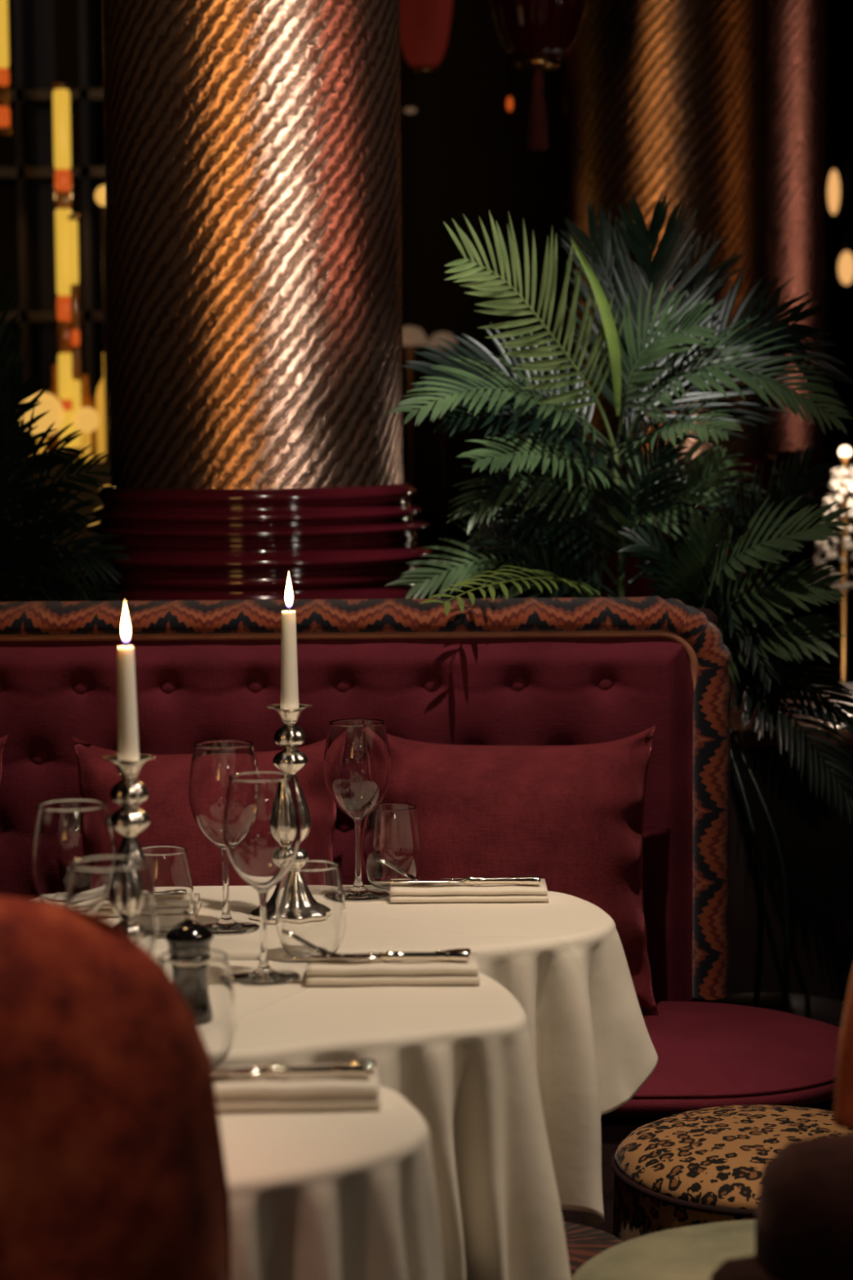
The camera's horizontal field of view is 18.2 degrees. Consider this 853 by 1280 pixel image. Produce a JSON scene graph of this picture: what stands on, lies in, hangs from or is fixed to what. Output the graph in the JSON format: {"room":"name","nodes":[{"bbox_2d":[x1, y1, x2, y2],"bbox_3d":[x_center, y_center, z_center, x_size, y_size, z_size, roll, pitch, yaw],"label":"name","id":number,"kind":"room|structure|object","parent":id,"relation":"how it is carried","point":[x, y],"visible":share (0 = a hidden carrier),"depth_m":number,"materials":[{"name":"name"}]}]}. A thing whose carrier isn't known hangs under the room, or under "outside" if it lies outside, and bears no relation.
{"room":"restaurant","nodes":[
{"label":"restaurant","id":0,"kind":"room"},
{"bbox_2d":[400,0,852,682],"bbox_3d":[-0.009,-1.261,11.232,10.000,3.300,0.200,0,5,0],"label":"wall","id":1,"kind":"structure","parent":0,"point":[463,151],"depth_m":11.08,"materials":[{"name":"black"}]},
{"bbox_3d":[-0.017,-2.390,4.805,10.000,0.100,14.000,0,5,0],"label":"ceiling","id":2,"kind":"structure","parent":0,"visible":0},
{"bbox_2d":[404,64,416,113],"bbox_3d":[-0.059,-2.297,9.332,0.043,0.895,0.044,0,5,0],"label":"bulb","id":3,"kind":"object","parent":2,"relation":"hanging from","point":[410,110],"visible":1,"depth_m":9.36,"materials":[{"name":"beige"}]},
{"bbox_2d":[400,0,453,75],"bbox_3d":[-0.010,-2.110,7.642,0.168,0.966,0.166,0,5,0],"label":"pendant lantern","id":4,"kind":"object","parent":2,"relation":"hanging from","point":[424,24],"visible":0.95,"depth_m":7.62,"materials":[{"name":"red fabric"}]},
{"bbox_2d":[506,54,512,111],"bbox_3d":[0.249,-2.116,8.043,0.020,1.029,0.020,0,5,0],"label":"bulb","id":5,"kind":"object","parent":2,"relation":"hanging from","point":[509,101],"visible":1,"depth_m":8.08,"materials":[{"name":"brown"}]},
{"bbox_2d":[488,0,586,150],"bbox_3d":[0.260,-1.815,6.263,0.248,1.310,0.245,0,5,0],"label":"pendant lantern","id":6,"kind":"object","parent":2,"relation":"hanging from","point":[536,34],"visible":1,"depth_m":6.24,"materials":[{"name":"red glass"}]},
{"bbox_2d":[827,0,839,214],"bbox_3d":[1.446,-2.139,9.447,0.043,1.252,0.044,0,5,0],"label":"bulb","id":7,"kind":"object","parent":2,"relation":"hanging from","point":[833,185],"visible":1,"depth_m":9.48,"materials":[{"name":"brown"}]},
{"bbox_2d":[838,0,852,284],"bbox_3d":[1.495,-2.016,9.458,0.059,1.500,0.060,0,5,0],"label":"bulb","id":8,"kind":"object","parent":2,"relation":"hanging from","point":[846,260],"visible":1,"depth_m":9.49,"materials":[{"name":"brown"}]},
{"bbox_3d":[0.007,0.996,5.110,10.000,0.100,14.000,0,5,0],"label":"floor","id":9,"kind":"structure","parent":0,"visible":0},
{"bbox_2d":[0,0,111,601],"bbox_3d":[-1.435,-0.883,7.691,1.900,3.200,0.920,0,5,0],"label":"window","id":10,"kind":"structure","parent":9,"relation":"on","point":[51,42],"depth_m":8.00,"materials":[{"name":"black wood"}]},
{"bbox_2d":[0,0,13,136],"bbox_3d":[-1.185,-1.666,7.420,0.057,0.517,0.057,0,5,0],"label":"lamp","id":11,"kind":"object","parent":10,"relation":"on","point":[5,119],"visible":1,"depth_m":7.41,"materials":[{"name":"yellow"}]},
{"bbox_2d":[19,391,64,453],"bbox_3d":[-1.064,-0.590,7.376,0.124,0.192,0.124,0,5,0],"label":"globe lamp","id":12,"kind":"object","parent":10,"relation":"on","point":[56,414],"visible":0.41,"depth_m":7.33,"materials":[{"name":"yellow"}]},
{"bbox_2d":[0,310,103,324],"bbox_3d":[-1.535,-0.962,7.970,1.500,0.030,0.250,0,5,0],"label":"shelf","id":13,"kind":"object","parent":10,"relation":"attached to","point":[25,317],"depth_m":7.85,"materials":[{"name":"black wood"}]},
{"bbox_2d":[0,166,105,184],"bbox_3d":[-1.538,-1.379,7.932,1.500,0.030,0.250,0,5,0],"label":"shelf","id":14,"kind":"object","parent":10,"relation":"attached to","point":[8,175],"depth_m":7.81,"materials":[{"name":"black wood"}]},
{"bbox_2d":[8,88,103,109],"bbox_3d":[-1.540,-1.602,7.912,1.500,0.030,0.250,0,5,0],"label":"shelf","id":15,"kind":"object","parent":10,"relation":"attached to","point":[20,99],"depth_m":7.79,"materials":[{"name":"black wood"}]},
{"bbox_2d":[46,364,66,458],"bbox_3d":[-1.059,-0.651,7.622,0.056,0.270,0.056,0,5,0],"label":"bottle","id":16,"kind":"object","parent":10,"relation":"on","point":[54,390],"visible":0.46,"depth_m":7.60,"materials":[{"name":"orange glass"}]},
{"bbox_2d":[50,83,74,457],"bbox_3d":[-1.020,-1.038,7.516,0.062,1.041,0.062,0,5,0],"label":"lamp","id":17,"kind":"object","parent":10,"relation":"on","point":[61,95],"visible":0.94,"depth_m":7.49,"materials":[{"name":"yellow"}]},
{"bbox_2d":[68,213,82,455],"bbox_3d":[-0.986,-0.856,7.493,0.031,0.672,0.031,0,5,0],"label":"lamp","id":18,"kind":"object","parent":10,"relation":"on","point":[73,232],"visible":0.91,"depth_m":7.48,"materials":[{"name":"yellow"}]},
{"bbox_2d":[73,406,99,461],"bbox_3d":[-0.940,-0.570,7.378,0.072,0.150,0.072,0,5,0],"label":"globe lamp","id":19,"kind":"object","parent":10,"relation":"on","point":[86,419],"visible":0.9,"depth_m":7.36,"materials":[{"name":"yellow"}]},
{"bbox_2d":[75,374,97,459],"bbox_3d":[-0.974,-0.637,7.623,0.060,0.240,0.060,0,5,0],"label":"bottle","id":20,"kind":"object","parent":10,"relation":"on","point":[86,401],"visible":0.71,"depth_m":7.61,"materials":[{"name":"orange glass"}]},
{"bbox_2d":[95,353,106,460],"bbox_3d":[-0.902,-0.661,7.551,0.068,0.300,0.068,0,5,0],"label":"bottle","id":21,"kind":"object","parent":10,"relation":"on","point":[100,398],"visible":0.2,"depth_m":7.53,"materials":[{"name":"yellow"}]},
{"bbox_2d":[94,185,110,461],"bbox_3d":[-0.876,-0.870,7.331,0.060,0.755,0.060,0,5,0],"label":"globe lamp","id":22,"kind":"object","parent":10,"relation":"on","point":[100,194],"visible":0.52,"depth_m":7.32,"materials":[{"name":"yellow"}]},
{"bbox_2d":[0,259,131,601],"bbox_3d":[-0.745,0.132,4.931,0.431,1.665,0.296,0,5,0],"label":"potted palm","id":23,"kind":"object","parent":9,"relation":"on","point":[16,563],"visible":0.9,"depth_m":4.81,"materials":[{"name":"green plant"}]},
{"bbox_2d":[0,893,231,1279],"bbox_3d":[-0.403,0.698,2.151,0.500,1.030,0.339,0,5,0],"label":"velvet chair","id":24,"kind":"object","parent":9,"relation":"on","point":[113,1166],"visible":1,"depth_m":2.01,"materials":[{"name":"red fabric"}]},
{"bbox_2d":[84,0,433,600],"bbox_3d":[-0.325,-0.703,5.057,0.669,3.297,0.669,3,6,32],"label":"column","id":25,"kind":"structure","parent":9,"relation":"on","point":[252,148],"depth_m":4.82,"materials":[{"name":"brown metal"}]},
{"bbox_2d":[402,325,428,517],"bbox_3d":[-0.048,-0.192,8.617,0.240,1.638,0.240,0,5,0],"label":"floor lamp","id":26,"kind":"object","parent":9,"relation":"on","point":[412,336],"visible":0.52,"depth_m":8.55,"materials":[{"name":"beige"}]},
{"bbox_2d":[0,595,840,1235],"bbox_3d":[-0.617,0.502,4.075,2.558,1.079,0.752,0,5,0],"label":"banquette","id":27,"kind":"object","parent":9,"relation":"on","point":[513,671],"visible":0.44,"depth_m":4.20,"materials":[{"name":"red fabric"}]},
{"bbox_2d":[0,733,8,782],"bbox_3d":[-0.866,0.361,4.086,0.445,0.422,0.266,0,5,0],"label":"throw cushion","id":28,"kind":"object","parent":27,"relation":"on","point":[2,740],"visible":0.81,"depth_m":4.11,"materials":[{"name":"fabric"}]},
{"bbox_2d":[72,736,336,885],"bbox_3d":[-0.332,0.358,4.087,0.420,0.429,0.265,-1,5,-4],"label":"throw cushion","id":29,"kind":"object","parent":27,"relation":"on","point":[166,777],"visible":0.12,"depth_m":4.04,"materials":[{"name":"fabric"}]},
{"bbox_2d":[380,724,658,1014],"bbox_3d":[0.129,0.349,4.087,0.464,0.440,0.268,-1,5,-6],"label":"throw cushion","id":30,"kind":"object","parent":27,"relation":"on","point":[571,817],"visible":0.51,"depth_m":4.01,"materials":[{"name":"fabric"}]},
{"bbox_2d":[601,1000,840,1116],"bbox_3d":[-0.617,0.617,3.991,2.558,0.065,0.564,0,5,0],"label":"seat cushion","id":31,"kind":"object","parent":27,"relation":"on","point":[710,1055],"depth_m":3.82,"materials":[{"name":"fabric"}]},
{"bbox_2d":[427,331,457,598],"bbox_3d":[0.059,-0.213,8.917,0.240,1.626,0.240,0,5,0],"label":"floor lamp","id":32,"kind":"object","parent":9,"relation":"on","point":[434,340],"visible":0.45,"depth_m":8.88,"materials":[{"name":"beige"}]},
{"bbox_2d":[563,1221,623,1278],"bbox_3d":[0.106,0.911,3.094,0.320,0.430,0.320,0,5,0],"label":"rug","id":33,"kind":"object","parent":9,"relation":"on","point":[584,1242],"visible":0.11,"depth_m":3.10,"materials":[{"name":"fabric"}]},
{"bbox_2d":[385,191,852,615],"bbox_3d":[0.369,0.102,4.586,0.879,1.770,0.957,0,5,0],"label":"potted palm","id":34,"kind":"object","parent":9,"relation":"on","point":[659,343],"visible":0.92,"depth_m":4.70,"materials":[{"name":"green plant"}]},
{"bbox_2d":[570,1219,755,1279],"bbox_3d":[0.383,0.899,2.792,0.480,0.503,0.480,0,5,0],"label":"stool","id":35,"kind":"object","parent":9,"relation":"on","point":[692,1252],"visible":0.61,"depth_m":2.83,"materials":[{"name":"green fabric"}]},
{"bbox_2d":[551,0,787,683],"bbox_3d":[0.660,-0.916,7.348,0.669,3.297,0.669,-4,6,-32],"label":"column","id":36,"kind":"structure","parent":9,"relation":"on","point":[672,96],"depth_m":7.08,"materials":[{"name":"brown metal"}]},
{"bbox_2d":[610,1104,852,1241],"bbox_3d":[0.452,0.862,3.492,0.420,0.452,0.420,0,5,0],"label":"pouf","id":37,"kind":"object","parent":9,"relation":"on","point":[702,1166],"visible":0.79,"depth_m":3.40,"materials":[{"name":"fabric"}]},
{"bbox_2d":[617,439,852,1028],"bbox_3d":[0.554,0.315,4.671,0.456,1.327,0.297,2,6,27],"label":"potted palm","id":38,"kind":"object","parent":9,"relation":"on","point":[766,682],"visible":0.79,"depth_m":4.63,"materials":[{"name":"green plant"}]},
{"bbox_2d":[716,991,845,1028],"bbox_3d":[0.606,0.814,4.692,0.296,0.330,0.296,0,5,0],"label":"pot","id":39,"kind":"object","parent":38,"relation":"on","point":[826,1010],"depth_m":4.79,"materials":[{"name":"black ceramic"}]},
{"bbox_2d":[710,968,852,1279],"bbox_3d":[0.533,0.712,2.257,0.594,0.970,0.327,0,5,0],"label":"armchair","id":40,"kind":"object","parent":9,"relation":"on","point":[804,1218],"visible":1,"depth_m":2.19,"materials":[{"name":"brown fabric"}]},
{"bbox_2d":[767,0,839,682],"bbox_3d":[0.946,-0.999,8.244,0.669,3.297,0.669,-5,7,-41],"label":"column","id":41,"kind":"structure","parent":9,"relation":"on","point":[797,28],"depth_m":8.01,"materials":[{"name":"brown metal"}]},
{"bbox_2d":[808,445,852,682],"bbox_3d":[1.038,0.158,6.641,0.280,1.281,0.280,0,5,0],"label":"lamp","id":42,"kind":"object","parent":9,"relation":"on","point":[842,475],"visible":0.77,"depth_m":6.59,"materials":[{"name":"beige"}]},
{"bbox_3d":[-0.238,0.811,2.410,0.452,0.757,0.344,0,5,0],"label":"dining table","id":43,"kind":"object","parent":9,"relation":"on","visible":0},
{"bbox_2d":[217,1085,444,1279],"bbox_3d":[-0.228,0.585,2.383,0.514,0.314,0.409,0,5,0],"label":"tablecloth","id":44,"kind":"object","parent":43,"relation":"on","point":[316,1194],"visible":0.36,"depth_m":2.27,"materials":[{"name":"white fabric"}]},
{"bbox_2d":[64,855,157,955],"bbox_3d":[-0.287,0.312,2.429,0.085,0.223,0.085,-2,5,-14],"label":"water glass","id":45,"kind":"object","parent":44,"relation":"on","point":[118,890],"visible":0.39,"depth_m":2.39,"materials":[{"name":"white"}]},
{"bbox_2d":[159,948,236,1066],"bbox_3d":[-0.224,0.357,2.574,0.081,0.107,0.081,0,5,0],"label":"water glass","id":46,"kind":"object","parent":44,"relation":"on","point":[203,977],"visible":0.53,"depth_m":2.54,"materials":[{"name":"white"}]},
{"bbox_2d":[212,1063,381,1111],"bbox_3d":[-0.143,0.410,2.440,0.200,0.024,0.080,-1,5,-2],"label":"folded napkin","id":47,"kind":"object","parent":44,"relation":"on","point":[257,1092],"visible":0.7,"depth_m":2.40,"materials":[{"name":"fabric"}]},
{"bbox_2d":[213,1063,370,1078],"bbox_3d":[-0.157,0.393,2.427,0.212,0.012,0.018,0,5,0],"label":"table knife","id":48,"kind":"object","parent":47,"relation":"on","point":[358,1070],"visible":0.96,"depth_m":2.42,"materials":[{"name":"silver metal"}]},
{"bbox_2d":[212,1059,375,1070],"bbox_3d":[-0.151,0.380,2.444,0.208,0.032,0.028,-1,5,-4],"label":"fork","id":49,"kind":"object","parent":47,"relation":"on","point":[371,1062],"visible":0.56,"depth_m":2.45,"materials":[{"name":"silver metal"}]},
{"bbox_3d":[-0.156,0.724,3.361,0.729,0.757,0.392,0,5,0],"label":"dining table","id":50,"kind":"object","parent":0,"visible":0},
{"bbox_2d":[37,884,657,1227],"bbox_3d":[-0.143,0.523,3.341,0.854,0.362,0.488,0,5,0],"label":"tablecloth","id":51,"kind":"object","parent":50,"relation":"on","point":[562,957],"visible":0.37,"depth_m":3.19,"materials":[{"name":"white fabric"}]},
{"bbox_2d":[141,845,194,936],"bbox_3d":[-0.319,0.303,3.212,0.077,0.101,0.077,0,5,0],"label":"water glass","id":52,"kind":"object","parent":51,"relation":"on","point":[169,865],"visible":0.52,"depth_m":3.18,"materials":[{"name":"white"}]},
{"bbox_2d":[192,893,201,915],"bbox_3d":[-0.381,0.333,3.350,0.190,0.018,0.072,0,5,0],"label":"folded napkin","id":53,"kind":"object","parent":51,"relation":"on","point":[197,902],"visible":0.04,"depth_m":3.34,"materials":[{"name":"fabric"}]},
{"bbox_2d":[188,739,259,933],"bbox_3d":[-0.244,0.238,3.233,0.087,0.226,0.087,1,5,14],"label":"wine glass","id":54,"kind":"object","parent":51,"relation":"on","point":[213,762],"visible":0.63,"depth_m":3.20,"materials":[{"name":"white"}]},
{"bbox_2d":[188,739,258,848],"bbox_3d":[-0.244,0.189,3.229,0.087,0.128,0.087,0,5,0],"label":"bowl","id":55,"kind":"object","parent":54,"relation":"on","point":[213,762],"depth_m":3.19,"materials":[{"name":"clear glass"}]},
{"bbox_2d":[249,703,313,924],"bbox_3d":[-0.168,0.213,3.299,0.099,0.263,0.099,1,5,11],"label":"candlestick","id":56,"kind":"object","parent":51,"relation":"on","point":[289,736],"visible":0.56,"depth_m":3.28,"materials":[{"name":"silver metal"}]},
{"bbox_2d":[280,571,298,708],"bbox_3d":[-0.169,0.003,3.280,0.023,0.177,0.023,0,5,0],"label":"taper candle","id":57,"kind":"object","parent":56,"relation":"on","point":[289,669],"visible":1,"depth_m":3.27,"materials":[{"name":"white wax"}]},
{"bbox_2d":[324,718,391,900],"bbox_3d":[-0.089,0.218,3.442,0.087,0.226,0.087,4,7,42],"label":"wine glass","id":58,"kind":"object","parent":51,"relation":"on","point":[357,762],"visible":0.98,"depth_m":3.41,"materials":[{"name":"white"}]},
{"bbox_2d":[324,718,391,820],"bbox_3d":[-0.089,0.169,3.438,0.087,0.128,0.087,0,5,0],"label":"bowl","id":59,"kind":"object","parent":58,"relation":"on","point":[357,762],"depth_m":3.41,"materials":[{"name":"clear glass"}]},
{"bbox_2d":[360,802,422,888],"bbox_3d":[-0.046,0.272,3.509,0.081,0.107,0.081,0,5,0],"label":"water glass","id":60,"kind":"object","parent":51,"relation":"on","point":[391,833],"visible":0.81,"depth_m":3.48,"materials":[{"name":"white"}]},
{"bbox_2d":[390,878,548,902],"bbox_3d":[0.055,0.322,3.431,0.202,0.018,0.076,0,5,0],"label":"folded napkin","id":61,"kind":"object","parent":51,"relation":"on","point":[459,891],"visible":0.94,"depth_m":3.40,"materials":[{"name":"fabric"}]},
{"bbox_2d":[376,857,537,879],"bbox_3d":[0.039,0.296,3.434,0.208,0.032,0.028,0,5,-1],"label":"fork","id":62,"kind":"object","parent":61,"relation":"on","point":[396,868],"visible":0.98,"depth_m":3.43,"materials":[{"name":"silver metal"}]},
{"bbox_2d":[374,875,540,885],"bbox_3d":[0.040,0.308,3.417,0.212,0.012,0.018,0,5,2],"label":"table knife","id":63,"kind":"object","parent":61,"relation":"on","point":[527,880],"visible":1,"depth_m":3.41,"materials":[{"name":"silver metal"}]},
{"bbox_3d":[-0.203,0.768,2.884,0.579,0.757,0.400,0,5,0],"label":"dining table","id":64,"kind":"object","parent":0,"visible":0},
{"bbox_2d":[157,960,571,1279],"bbox_3d":[-0.192,0.542,2.861,0.694,0.314,0.468,0,5,0],"label":"tablecloth","id":65,"kind":"object","parent":64,"relation":"on","point":[461,1055],"visible":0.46,"depth_m":2.75,"materials":[{"name":"white fabric"}]},
{"bbox_2d":[31,799,115,904],"bbox_3d":[-0.364,0.282,2.756,0.087,0.226,0.087,-2,5,-14],"label":"water glass","id":66,"kind":"object","parent":65,"relation":"on","point":[65,831],"visible":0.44,"depth_m":2.72,"materials":[{"name":"white"}]},
{"bbox_2d":[101,754,155,894],"bbox_3d":[-0.315,0.255,2.837,0.099,0.263,0.099,1,5,16],"label":"candlestick","id":67,"kind":"object","parent":65,"relation":"on","point":[129,820],"visible":0.38,"depth_m":2.82,"materials":[{"name":"silver metal"}]},
{"bbox_2d":[117,600,139,760],"bbox_3d":[-0.317,0.046,2.818,0.023,0.177,0.023,-1,5,0],"label":"taper candle","id":68,"kind":"object","parent":67,"relation":"on","point":[127,722],"visible":0.99,"depth_m":2.81,"materials":[{"name":"white wax"}]},
{"bbox_2d":[164,908,213,951],"bbox_3d":[-0.245,0.336,2.753,0.051,0.117,0.051,0,5,0],"label":"pepper mill","id":69,"kind":"object","parent":65,"relation":"on","point":[188,934],"visible":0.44,"depth_m":2.73,"materials":[{"name":"black paint"}]},
{"bbox_2d":[222,771,301,985],"bbox_3d":[-0.181,0.263,2.953,0.087,0.226,0.087,-2,5,-14],"label":"wine glass","id":70,"kind":"object","parent":65,"relation":"on","point":[262,820],"visible":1,"depth_m":2.92,"materials":[{"name":"white"}]},
{"bbox_2d":[222,771,301,891],"bbox_3d":[-0.182,0.214,2.948,0.087,0.128,0.087,0,5,0],"label":"bowl","id":71,"kind":"object","parent":70,"relation":"on","point":[262,820],"depth_m":2.92,"materials":[{"name":"clear glass"}]},
{"bbox_2d":[275,859,346,959],"bbox_3d":[-0.133,0.312,3.072,0.081,0.107,0.081,0,5,0],"label":"water glass","id":72,"kind":"object","parent":65,"relation":"on","point":[310,905],"visible":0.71,"depth_m":3.04,"materials":[{"name":"white"}]},
{"bbox_2d":[306,952,479,985],"bbox_3d":[-0.036,0.364,2.952,0.190,0.022,0.076,0,5,0],"label":"folded napkin","id":73,"kind":"object","parent":65,"relation":"on","point":[318,971],"visible":0.95,"depth_m":2.92,"materials":[{"name":"fabric"}]},
{"bbox_2d":[275,950,468,961],"bbox_3d":[-0.060,0.348,2.936,0.212,0.012,0.018,0,5,1],"label":"table knife","id":74,"kind":"object","parent":73,"relation":"on","point":[459,955],"visible":1,"depth_m":2.93,"materials":[{"name":"silver metal"}]},
{"bbox_2d":[281,928,471,955],"bbox_3d":[-0.056,0.336,2.953,0.208,0.032,0.028,-1,5,-2],"label":"fork","id":75,"kind":"object","parent":73,"relation":"on","point":[308,944],"visible":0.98,"depth_m":2.95,"materials":[{"name":"silver metal"}]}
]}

